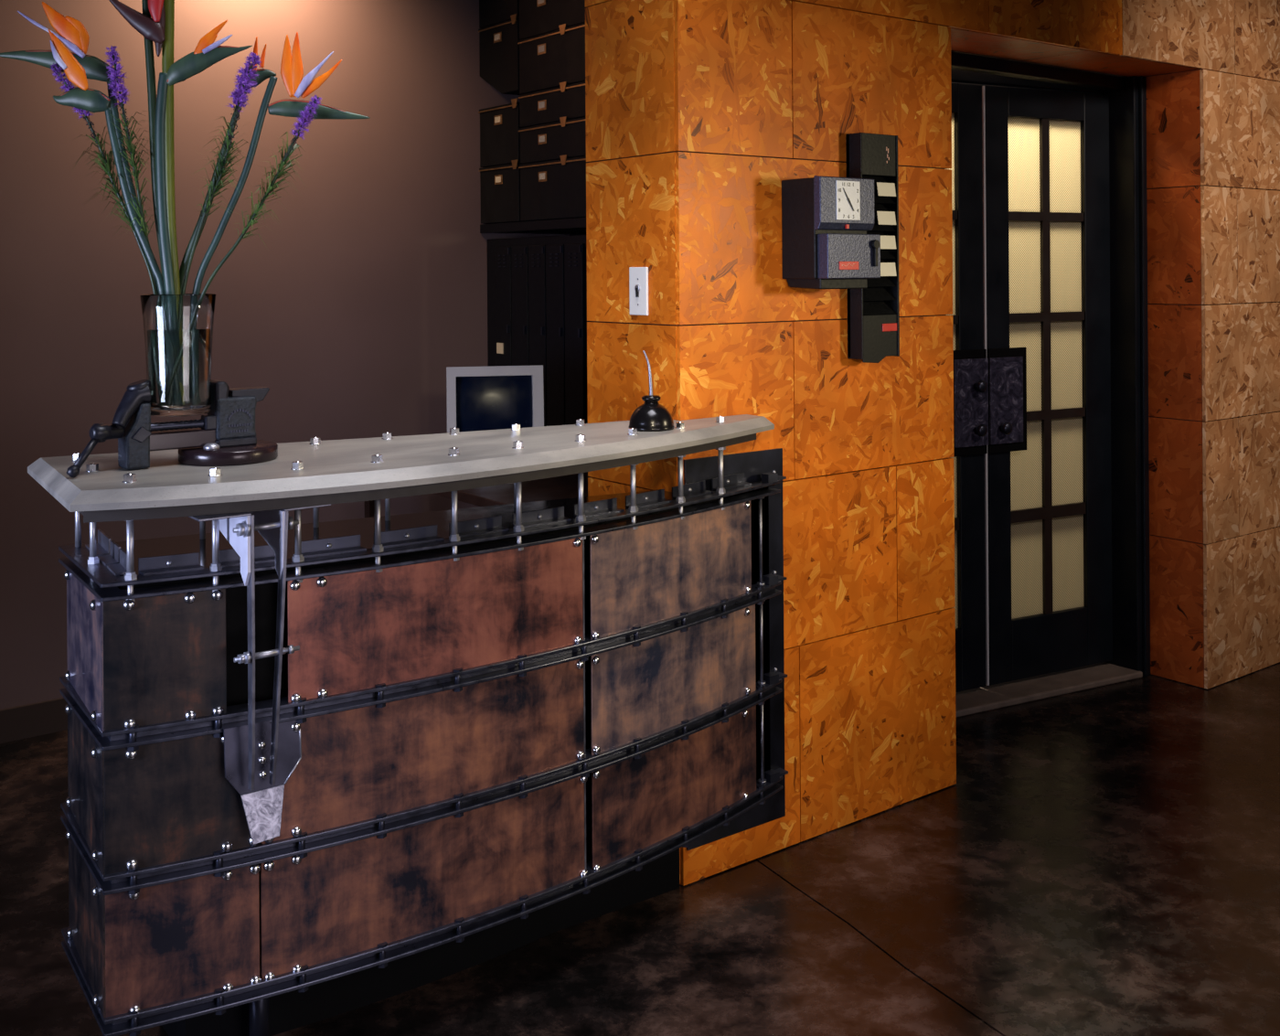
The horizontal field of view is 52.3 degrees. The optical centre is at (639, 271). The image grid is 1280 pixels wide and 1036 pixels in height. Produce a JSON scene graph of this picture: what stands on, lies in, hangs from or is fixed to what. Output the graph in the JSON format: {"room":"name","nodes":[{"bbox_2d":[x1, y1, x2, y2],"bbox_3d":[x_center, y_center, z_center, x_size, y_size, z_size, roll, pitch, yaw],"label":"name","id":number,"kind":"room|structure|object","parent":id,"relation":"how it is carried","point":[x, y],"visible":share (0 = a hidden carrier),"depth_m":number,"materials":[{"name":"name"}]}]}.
{"room":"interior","nodes":[
{"label":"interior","id":0,"kind":"room"},
{"bbox_2d":[0,0,569,709],"bbox_3d":[-2.494,-0.018,3.669,5.480,2.930,0.100,0,0,-37],"label":"wall","id":1,"kind":"structure","parent":0,"point":[353,314],"depth_m":4.50,"materials":[{"name":"brown paint"}]},
{"bbox_2d":[0,697,67,743],"bbox_3d":[-2.600,1.398,3.509,5.100,0.100,0.014,0,0,-37],"label":"baseboard","id":2,"kind":"structure","parent":1,"relation":"attached to","point":[47,717],"depth_m":4.05,"materials":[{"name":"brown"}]},
{"bbox_2d":[585,0,680,884],"bbox_3d":[-0.022,-0.035,3.183,0.014,2.930,0.360,0,0,-37],"label":"wall","id":3,"kind":"structure","parent":0,"point":[630,44],"depth_m":3.18,"materials":[{"name":"brown wood"}]},
{"bbox_2d":[629,266,648,315],"bbox_3d":[-0.005,0.046,3.140,0.011,0.116,0.070,0,0,-37],"label":"switch","id":4,"kind":"object","parent":3,"relation":"attached to","point":[638,276],"visible":1,"depth_m":3.13,"materials":[{"name":"white plastic"}]},
{"bbox_2d":[0,661,1279,1035],"bbox_3d":[0.361,1.452,2.593,8.700,0.050,8.700,0,0,-37],"label":"floor","id":5,"kind":"structure","parent":0,"point":[1103,860],"depth_m":2.88,"materials":[{"name":"black concrete"}]},
{"bbox_2d":[58,446,788,1035],"bbox_3d":[-0.292,0.917,2.678,1.625,1.030,0.396,0,0,-28],"label":"reception desk","id":6,"kind":"object","parent":5,"relation":"on","point":[517,720],"visible":0.98,"depth_m":2.43,"materials":[{"name":"black metal"}]},
{"bbox_2d":[27,414,774,522],"bbox_3d":[-0.336,0.368,2.604,1.603,0.068,0.521,0,0,-26],"label":"countertop","id":7,"kind":"structure","parent":6,"relation":"on","point":[316,472],"depth_m":2.39,"materials":[{"name":"concrete"}]},
{"bbox_2d":[66,379,277,477],"bbox_3d":[-0.853,0.272,2.372,0.386,0.158,0.178,0,0,-37],"label":"bench vise","id":8,"kind":"object","parent":7,"relation":"on","point":[226,436],"visible":0.99,"depth_m":2.36,"materials":[{"name":"black metal"}]},
{"bbox_2d":[139,293,216,416],"bbox_3d":[-0.846,0.150,2.391,0.132,0.220,0.132,0,0,-37],"label":"glass vase","id":9,"kind":"object","parent":8,"relation":"in","point":[178,328],"visible":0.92,"depth_m":2.34,"materials":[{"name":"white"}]},
{"bbox_2d":[103,45,156,245],"bbox_3d":[-0.929,-0.086,2.377,0.127,0.658,0.128,0,0,19],"label":"spike","id":10,"kind":"object","parent":9,"relation":"in","point":[115,72],"visible":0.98,"depth_m":2.37,"materials":[{"name":"green plant"}]},
{"bbox_2d":[108,0,180,294],"bbox_3d":[-0.878,-0.205,2.391,0.191,0.896,0.043,0,0,4],"label":"heliconia","id":11,"kind":"object","parent":9,"relation":"in","point":[156,22],"visible":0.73,"depth_m":2.39,"materials":[{"name":"green plant"}]},
{"bbox_2d":[154,20,252,294],"bbox_3d":[-0.786,-0.106,2.369,0.177,0.697,0.053,0,0,3],"label":"flower","id":12,"kind":"object","parent":9,"relation":"in","point":[208,52],"visible":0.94,"depth_m":2.35,"materials":[{"name":"green plant"}]},
{"bbox_2d":[181,51,263,294],"bbox_3d":[-0.762,-0.081,2.371,0.160,0.645,0.130,0,0,-37],"label":"spike","id":13,"kind":"object","parent":9,"relation":"in","point":[243,81],"visible":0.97,"depth_m":2.37,"materials":[{"name":"green plant"}]},
{"bbox_2d":[179,36,276,294],"bbox_3d":[-0.769,-0.096,2.416,0.193,0.677,0.017,0,0,1],"label":"flower","id":14,"kind":"object","parent":9,"relation":"in","point":[264,73],"visible":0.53,"depth_m":2.41,"materials":[{"name":"green plant"}]},
{"bbox_3d":[-0.846,0.176,2.391,0.110,0.143,0.110,0,0,-37],"label":"water","id":15,"kind":"object","parent":9,"relation":"in","visible":0},
{"bbox_2d":[0,1,158,294],"bbox_3d":[-1.035,-0.128,2.413,0.319,0.744,0.034,0,0,4],"label":"flower","id":16,"kind":"object","parent":15,"relation":"in","point":[72,33],"visible":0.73,"depth_m":2.41,"materials":[{"name":"plant"}]},
{"bbox_2d":[49,62,157,294],"bbox_3d":[-0.979,-0.072,2.400,0.188,0.632,0.140,0,0,-29],"label":"spike","id":17,"kind":"object","parent":15,"relation":"in","point":[107,168],"visible":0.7,"depth_m":2.40,"materials":[{"name":"green plant"}]},
{"bbox_2d":[48,29,164,294],"bbox_3d":[-0.953,-0.099,2.367,0.234,0.684,0.021,0,0,-2],"label":"flower","id":18,"kind":"object","parent":15,"relation":"in","point":[81,97],"visible":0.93,"depth_m":2.36,"materials":[{"name":"green plant"}]},
{"bbox_2d":[200,95,322,302],"bbox_3d":[-0.722,-0.039,2.360,0.300,0.564,0.117,0,0,-2],"label":"spike","id":19,"kind":"object","parent":15,"relation":"in","point":[306,117],"visible":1,"depth_m":2.35,"materials":[{"name":"green plant"}]},
{"bbox_2d":[192,32,370,294],"bbox_3d":[-0.663,-0.099,2.384,0.340,0.679,0.022,0,0,2],"label":"flower","id":20,"kind":"object","parent":15,"relation":"in","point":[292,70],"visible":0.92,"depth_m":2.38,"materials":[{"name":"plant"}]},
{"bbox_2d":[188,504,330,844],"bbox_3d":[-0.708,0.690,2.308,0.231,0.570,0.265,0,0,-37],"label":"bracket","id":21,"kind":"object","parent":7,"relation":"attached to","point":[260,758],"visible":0.94,"depth_m":2.23,"materials":[{"name":"metal"}]},
{"bbox_2d":[628,350,674,431],"bbox_3d":[0.025,0.258,2.861,0.101,0.173,0.101,0,0,-37],"label":"can","id":22,"kind":"object","parent":7,"relation":"on","point":[650,416],"visible":0.99,"depth_m":2.83,"materials":[{"name":"black metal"}]},
{"bbox_2d":[364,471,591,517],"bbox_3d":[-0.404,1.048,4.212,0.550,0.770,1.200,0,0,-37],"label":"work table","id":23,"kind":"object","parent":5,"relation":"on","point":[563,486],"visible":0.02,"depth_m":3.94,"materials":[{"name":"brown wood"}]},
{"bbox_2d":[446,365,543,484],"bbox_3d":[-0.474,0.478,4.192,0.300,0.369,0.320,0,0,-10],"label":"monitor","id":24,"kind":"object","parent":23,"relation":"on","point":[498,397],"visible":0.49,"depth_m":4.06,"materials":[{"name":"grey plastic"}]},
{"bbox_2d":[486,234,594,426],"bbox_3d":[-0.217,0.651,4.854,0.410,1.560,0.750,0,0,-37],"label":"cabinet","id":25,"kind":"object","parent":5,"relation":"on","point":[537,286],"visible":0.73,"depth_m":4.68,"materials":[{"name":"black wood"}]},
{"bbox_2d":[514,254,522,266],"bbox_3d":[-0.450,-0.042,4.828,0.004,0.046,0.052,0,0,-37],"label":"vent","id":26,"kind":"object","parent":25,"relation":"attached to","point":[518,258],"depth_m":4.83,"materials":[{"name":"metal"}]},
{"bbox_2d":[480,217,586,234],"bbox_3d":[-0.217,-0.170,4.850,0.415,0.033,0.778,0,0,-37],"label":"shelf","id":27,"kind":"object","parent":25,"relation":"on","point":[566,226],"visible":0.57,"depth_m":4.78,"materials":[{"name":"black metal"}]},
{"bbox_2d":[479,159,524,223],"bbox_3d":[-0.391,-0.302,5.026,0.367,0.227,0.284,0,0,-37],"label":"box","id":28,"kind":"object","parent":27,"relation":"on","point":[499,185],"visible":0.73,"depth_m":4.91,"materials":[{"name":"black metal"}]},
{"bbox_2d":[478,97,522,167],"bbox_3d":[-0.392,-0.524,5.026,0.367,0.235,0.284,0,0,-37],"label":"box","id":29,"kind":"object","parent":28,"relation":"on","point":[499,125],"visible":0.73,"depth_m":4.91,"materials":[{"name":"black cardboard"}]},
{"bbox_2d":[478,13,522,95],"bbox_3d":[-0.394,-0.812,5.026,0.367,0.280,0.284,0,0,-37],"label":"box","id":30,"kind":"object","parent":29,"relation":"on","point":[498,46],"visible":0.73,"depth_m":4.90,"materials":[{"name":"black metal"}]},
{"bbox_2d":[479,0,519,28],"bbox_3d":[-0.396,-1.061,5.026,0.367,0.236,0.284,0,0,-37],"label":"box","id":31,"kind":"object","parent":30,"relation":"on","point":[491,12],"visible":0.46,"depth_m":4.93,"materials":[{"name":"black cardboard"}]},
{"bbox_2d":[518,154,593,221],"bbox_3d":[-0.155,-0.300,4.717,0.367,0.220,0.484,0,0,-37],"label":"box","id":32,"kind":"object","parent":27,"relation":"on","point":[554,189],"visible":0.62,"depth_m":4.62,"materials":[{"name":"black cardboard"}]},
{"bbox_2d":[518,116,586,163],"bbox_3d":[-0.157,-0.472,4.717,0.367,0.143,0.484,0,0,-37],"label":"box","id":33,"kind":"object","parent":32,"relation":"on","point":[547,142],"visible":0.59,"depth_m":4.62,"materials":[{"name":"black cardboard"}]},
{"bbox_2d":[518,81,585,127],"bbox_3d":[-0.157,-0.600,4.717,0.367,0.131,0.484,0,0,-37],"label":"box","id":34,"kind":"object","parent":33,"relation":"on","point":[546,106],"visible":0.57,"depth_m":4.63,"materials":[{"name":"black cardboard"}]},
{"bbox_2d":[517,22,585,94],"bbox_3d":[-0.159,-0.762,4.717,0.367,0.209,0.484,0,0,-37],"label":"box","id":35,"kind":"object","parent":34,"relation":"on","point":[549,59],"visible":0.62,"depth_m":4.62,"materials":[{"name":"black cardboard"}]},
{"bbox_2d":[519,0,586,40],"bbox_3d":[-0.160,-0.949,4.717,0.367,0.183,0.484,0,0,-37],"label":"box","id":36,"kind":"object","parent":35,"relation":"on","point":[537,17],"visible":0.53,"depth_m":4.65,"materials":[{"name":"black cardboard"}]},
{"bbox_2d":[531,254,540,266],"bbox_3d":[-0.379,-0.042,4.734,0.004,0.046,0.052,0,0,-37],"label":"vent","id":37,"kind":"object","parent":25,"relation":"attached to","point":[535,258],"depth_m":4.74,"materials":[{"name":"metal"}]},
{"bbox_2d":[549,253,558,266],"bbox_3d":[-0.307,-0.043,4.640,0.004,0.046,0.052,0,0,-37],"label":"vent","id":38,"kind":"object","parent":25,"relation":"attached to","point":[553,257],"depth_m":4.64,"materials":[{"name":"metal"}]},
{"bbox_2d":[567,253,576,266],"bbox_3d":[-0.235,-0.043,4.546,0.004,0.046,0.052,0,0,-37],"label":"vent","id":39,"kind":"object","parent":25,"relation":"attached to","point":[571,257],"depth_m":4.55,"materials":[{"name":"metal"}]},
{"bbox_2d":[673,0,1279,885],"bbox_3d":[1.692,-0.047,4.468,4.293,2.930,0.353,0,0,-37],"label":"wall","id":40,"kind":"structure","parent":0,"point":[768,92],"depth_m":3.52,"materials":[{"name":"brown wood"}]},
{"bbox_2d":[683,448,785,850],"bbox_3d":[0.232,0.889,3.121,0.311,0.908,0.010,0,0,-37],"label":"wall plate","id":41,"kind":"object","parent":40,"relation":"attached to","point":[754,464],"visible":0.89,"depth_m":3.19,"materials":[{"name":"metal"}]},
{"bbox_2d":[781,175,880,288],"bbox_3d":[0.475,-0.095,3.216,0.194,0.274,0.163,0,0,-37],"label":"clock","id":42,"kind":"object","parent":40,"relation":"attached to","point":[826,220],"visible":1,"depth_m":3.17,"materials":[{"name":"black paint"}]},
{"bbox_2d":[845,132,899,362],"bbox_3d":[0.605,-0.061,3.382,0.137,0.591,0.055,0,0,-37],"label":"rack","id":43,"kind":"object","parent":40,"relation":"attached to","point":[873,312],"visible":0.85,"depth_m":3.37,"materials":[{"name":"black metal"}]},
{"bbox_2d":[876,211,895,224],"bbox_3d":[0.639,-0.140,3.378,0.067,0.035,0.006,0,0,-37],"label":"card","id":44,"kind":"object","parent":43,"relation":"in","point":[884,218],"visible":1,"depth_m":3.38,"materials":[{"name":"beige paper"}]},
{"bbox_2d":[876,181,895,196],"bbox_3d":[0.639,-0.214,3.378,0.067,0.035,0.006,0,0,-37],"label":"card","id":45,"kind":"object","parent":43,"relation":"in","point":[887,189],"visible":1,"depth_m":3.38,"materials":[{"name":"beige paper"}]},
{"bbox_2d":[880,235,895,248],"bbox_3d":[0.640,-0.077,3.378,0.067,0.035,0.006,0,0,-37],"label":"card","id":46,"kind":"object","parent":43,"relation":"in","point":[886,241],"visible":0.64,"depth_m":3.38,"materials":[{"name":"beige paper"}]},
{"bbox_2d":[880,262,896,276],"bbox_3d":[0.640,-0.007,3.378,0.067,0.035,0.006,0,0,-37],"label":"card","id":47,"kind":"object","parent":43,"relation":"in","point":[887,269],"visible":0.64,"depth_m":3.38,"materials":[{"name":"beige paper"}]},
{"bbox_2d":[946,82,989,692],"bbox_3d":[0.896,0.381,4.218,0.598,2.015,0.096,0,0,-28],"label":"door","id":48,"kind":"structure","parent":40,"relation":"in","point":[968,118],"depth_m":4.33,"materials":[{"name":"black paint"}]},
{"bbox_2d":[981,85,1112,685],"bbox_3d":[1.424,0.378,4.497,0.593,2.015,0.096,0,0,-28],"label":"door","id":49,"kind":"structure","parent":40,"relation":"in","point":[1048,197],"depth_m":4.50,"materials":[{"name":"black paint"}]},
{"bbox_2d":[955,661,1142,717],"bbox_3d":[1.159,1.411,4.338,1.262,0.022,0.180,0,0,-28],"label":"threshold","id":50,"kind":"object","parent":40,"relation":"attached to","point":[992,697],"depth_m":4.40,"materials":[{"name":"metal"}]},
{"bbox_2d":[950,51,1150,676],"bbox_3d":[1.157,0.369,4.336,1.311,2.105,0.330,0,0,-35],"label":"trim","id":51,"kind":"structure","parent":40,"relation":"attached to","point":[1127,95],"depth_m":4.57,"materials":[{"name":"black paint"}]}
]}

